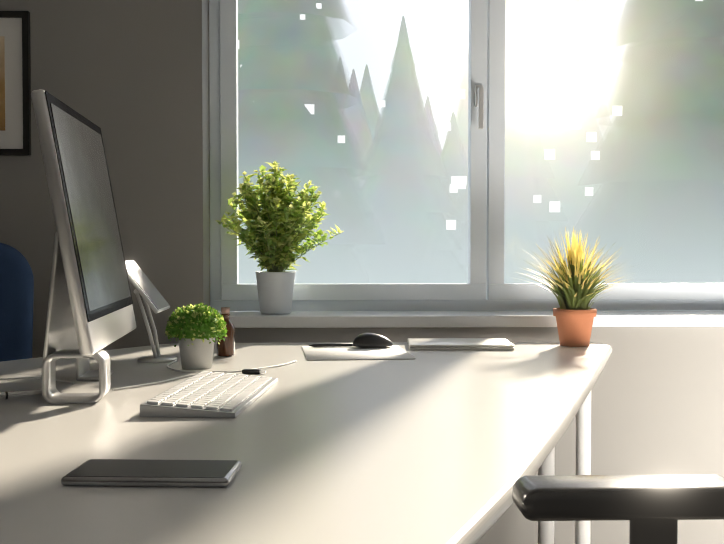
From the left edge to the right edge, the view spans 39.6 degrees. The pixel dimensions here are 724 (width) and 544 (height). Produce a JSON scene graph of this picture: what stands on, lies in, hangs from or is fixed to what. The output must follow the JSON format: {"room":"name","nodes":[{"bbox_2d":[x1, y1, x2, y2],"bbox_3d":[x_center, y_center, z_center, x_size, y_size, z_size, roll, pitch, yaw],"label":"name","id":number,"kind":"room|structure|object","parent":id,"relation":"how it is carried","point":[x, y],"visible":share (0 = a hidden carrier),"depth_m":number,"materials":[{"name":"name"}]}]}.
{"room":"office","nodes":[
{"label":"office","id":0,"kind":"room"},
{"bbox_2d":[0,0,723,543],"bbox_3d":[0.026,-0.385,3.169,4.700,2.650,0.260,0,2,-2],"label":"wall","id":1,"kind":"structure","parent":0,"point":[130,78],"depth_m":3.03,"materials":[{"name":"paint"}]},
{"bbox_2d":[0,11,30,155],"bbox_3d":[-1.274,-0.560,2.984,0.570,0.425,0.022,0,2,-2],"label":"picture","id":2,"kind":"object","parent":1,"relation":"attached to","point":[15,94],"visible":1,"depth_m":2.99,"materials":[{"name":"black"}]},
{"bbox_2d":[209,0,723,310],"bbox_3d":[0.555,-0.628,3.223,2.080,1.507,0.123,0,2,-2],"label":"window","id":3,"kind":"structure","parent":1,"relation":"in","point":[485,288],"depth_m":3.22,"materials":[{"name":"clear glass"}]},
{"bbox_2d":[218,311,723,327],"bbox_3d":[0.558,0.146,3.145,2.160,0.035,0.220,0,2,-2],"label":"window sill","id":4,"kind":"structure","parent":1,"relation":"attached to","point":[347,319],"depth_m":3.04,"materials":[{"name":"white paint"}]},
{"bbox_2d":[216,161,342,314],"bbox_3d":[-0.254,-0.107,3.059,0.405,0.474,0.291,0,2,-2],"label":"potted plant","id":5,"kind":"object","parent":4,"relation":"on","point":[275,232],"visible":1,"depth_m":3.07,"materials":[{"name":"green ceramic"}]},
{"bbox_3d":[0.100,1.043,0.808,5.100,0.080,5.260,0,2,-2],"label":"floor","id":6,"kind":"structure","parent":0,"visible":0},
{"bbox_2d":[0,243,33,361],"bbox_3d":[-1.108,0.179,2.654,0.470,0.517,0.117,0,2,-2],"label":"chair","id":7,"kind":"object","parent":6,"relation":"on","point":[16,303],"visible":0.33,"depth_m":2.59,"materials":[{"name":"fabric"}]},
{"bbox_2d":[0,342,611,543],"bbox_3d":[-0.347,0.611,1.655,2.194,0.740,2.604,0,2,-2],"label":"desk","id":8,"kind":"object","parent":6,"relation":"on","point":[438,446],"visible":0.75,"depth_m":1.45,"materials":[{"name":"laminate"}]},
{"bbox_2d":[0,389,41,399],"bbox_3d":[-0.651,0.225,1.831,0.147,0.014,0.016,-1,2,-28],"label":"pen","id":9,"kind":"object","parent":8,"relation":"on","point":[5,395],"visible":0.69,"depth_m":1.84,"materials":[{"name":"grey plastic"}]},
{"bbox_2d":[0,377,73,383],"bbox_3d":[-0.848,0.227,2.045,0.512,0.004,0.109,0,2,-14],"label":"cable","id":10,"kind":"object","parent":8,"relation":"on","point":[64,381],"depth_m":2.12,"materials":[{"name":"white plastic"}]},
{"bbox_2d":[31,89,135,403],"bbox_3d":[-0.537,-0.045,2.007,0.108,0.551,0.560,0,2,-5],"label":"monitor","id":11,"kind":"object","parent":8,"relation":"on","point":[90,312],"visible":1,"depth_m":1.85,"materials":[{"name":"silver metal"}]},
{"bbox_2d":[125,260,176,362],"bbox_3d":[-0.519,0.095,2.465,0.130,0.247,0.180,0,2,-2],"label":"tablet stand","id":12,"kind":"object","parent":8,"relation":"on","point":[149,292],"visible":0.9,"depth_m":2.44,"materials":[{"name":"silver metal"}]},
{"bbox_2d":[61,459,241,486],"bbox_3d":[-0.254,0.245,1.231,0.200,0.011,0.105,0,2,2],"label":"tablet","id":13,"kind":"object","parent":8,"relation":"on","point":[158,473],"visible":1,"depth_m":1.20,"materials":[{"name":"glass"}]},
{"bbox_2d":[165,303,227,369],"bbox_3d":[-0.382,0.145,2.326,0.148,0.154,0.150,0,2,-2],"label":"potted plant","id":14,"kind":"object","parent":8,"relation":"on","point":[196,330],"visible":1,"depth_m":2.29,"materials":[{"name":"plant"}]},
{"bbox_2d":[112,360,295,390],"bbox_3d":[-0.326,0.221,2.203,0.296,0.008,0.515,0,2,4],"label":"cable","id":15,"kind":"object","parent":8,"relation":"on","point":[140,385],"depth_m":2.21,"materials":[{"name":"white plastic"}]},
{"bbox_2d":[140,371,276,417],"bbox_3d":[-0.272,0.222,1.875,0.160,0.024,0.440,0,2,4],"label":"keyboard","id":16,"kind":"object","parent":8,"relation":"on","point":[205,394],"visible":1,"depth_m":1.77,"materials":[{"name":"grey plastic"}]},
{"bbox_2d":[216,307,234,356],"bbox_3d":[-0.350,0.153,2.582,0.047,0.125,0.047,0,2,-2],"label":"bottle","id":17,"kind":"object","parent":8,"relation":"on","point":[226,348],"visible":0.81,"depth_m":2.57,"materials":[{"name":"brown glass"}]},
{"bbox_2d":[242,369,265,373],"bbox_3d":[-0.238,0.220,2.226,0.052,0.009,0.018,0,2,8],"label":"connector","id":18,"kind":"object","parent":8,"relation":"on","point":[251,371],"visible":1,"depth_m":2.22,"materials":[{"name":"black plastic"}]},
{"bbox_2d":[302,345,415,359],"bbox_3d":[-0.017,0.212,2.654,0.270,0.003,0.330,0,2,-6],"label":"mousepad","id":19,"kind":"object","parent":8,"relation":"on","point":[392,352],"visible":0.9,"depth_m":2.61,"materials":[{"name":"white paper"}]},
{"bbox_2d":[309,343,354,346],"bbox_3d":[-0.081,0.202,2.773,0.132,0.009,0.009,0,2,-8],"label":"pen","id":20,"kind":"object","parent":19,"relation":"on","point":[334,345],"visible":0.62,"depth_m":2.77,"materials":[{"name":"black plastic"}]},
{"bbox_2d":[352,333,392,347],"bbox_3d":[0.029,0.187,2.764,0.114,0.040,0.062,0,2,-10],"label":"mouse","id":21,"kind":"object","parent":19,"relation":"on","point":[370,340],"visible":1,"depth_m":2.74,"materials":[{"name":"black plastic"}]},
{"bbox_2d":[408,338,513,349],"bbox_3d":[0.273,0.202,2.822,0.285,0.014,0.200,0,2,1],"label":"laptop","id":22,"kind":"object","parent":8,"relation":"on","point":[459,344],"visible":1,"depth_m":2.73,"materials":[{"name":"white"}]},
{"bbox_2d":[514,228,640,346],"bbox_3d":[0.606,0.038,2.840,0.427,0.341,0.428,0,2,-2],"label":"grass plant","id":23,"kind":"object","parent":8,"relation":"on","point":[575,290],"visible":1,"depth_m":2.80,"materials":[{"name":"plant"}]},
{"bbox_2d":[512,474,723,543],"bbox_3d":[0.272,0.417,0.885,0.673,1.168,0.604,0,2,-2],"label":"chair","id":24,"kind":"object","parent":6,"relation":"on","point":[653,509],"visible":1,"depth_m":1.07,"materials":[{"name":"black plastic"}]},
{"label":"outside","id":25,"kind":"structure","parent":0,"visible":0},
{"bbox_2d":[238,0,702,229],"bbox_3d":[2.373,-4.565,23.417,15.078,7.159,0.001,0,2,-2],"label":"snowflake","id":26,"kind":"object","parent":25,"point":[460,93],"depth_m":23.48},
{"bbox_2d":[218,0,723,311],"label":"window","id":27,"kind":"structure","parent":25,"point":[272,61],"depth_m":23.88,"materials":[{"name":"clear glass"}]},
{"bbox_2d":[333,0,626,149],"bbox_3d":[1.530,-16.874,33.573,85.000,46.000,0.001,0,2,-2],"label":"sky","id":28,"kind":"structure","parent":25,"point":[428,60],"depth_m":33.84,"materials":[{"name":"white"}]},
{"bbox_2d":[238,1,723,283],"bbox_3d":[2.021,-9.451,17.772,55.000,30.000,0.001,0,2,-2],"label":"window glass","id":29,"kind":"object","parent":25,"point":[466,133],"depth_m":17.97,"materials":[{"name":"clear glass"}]}
]}

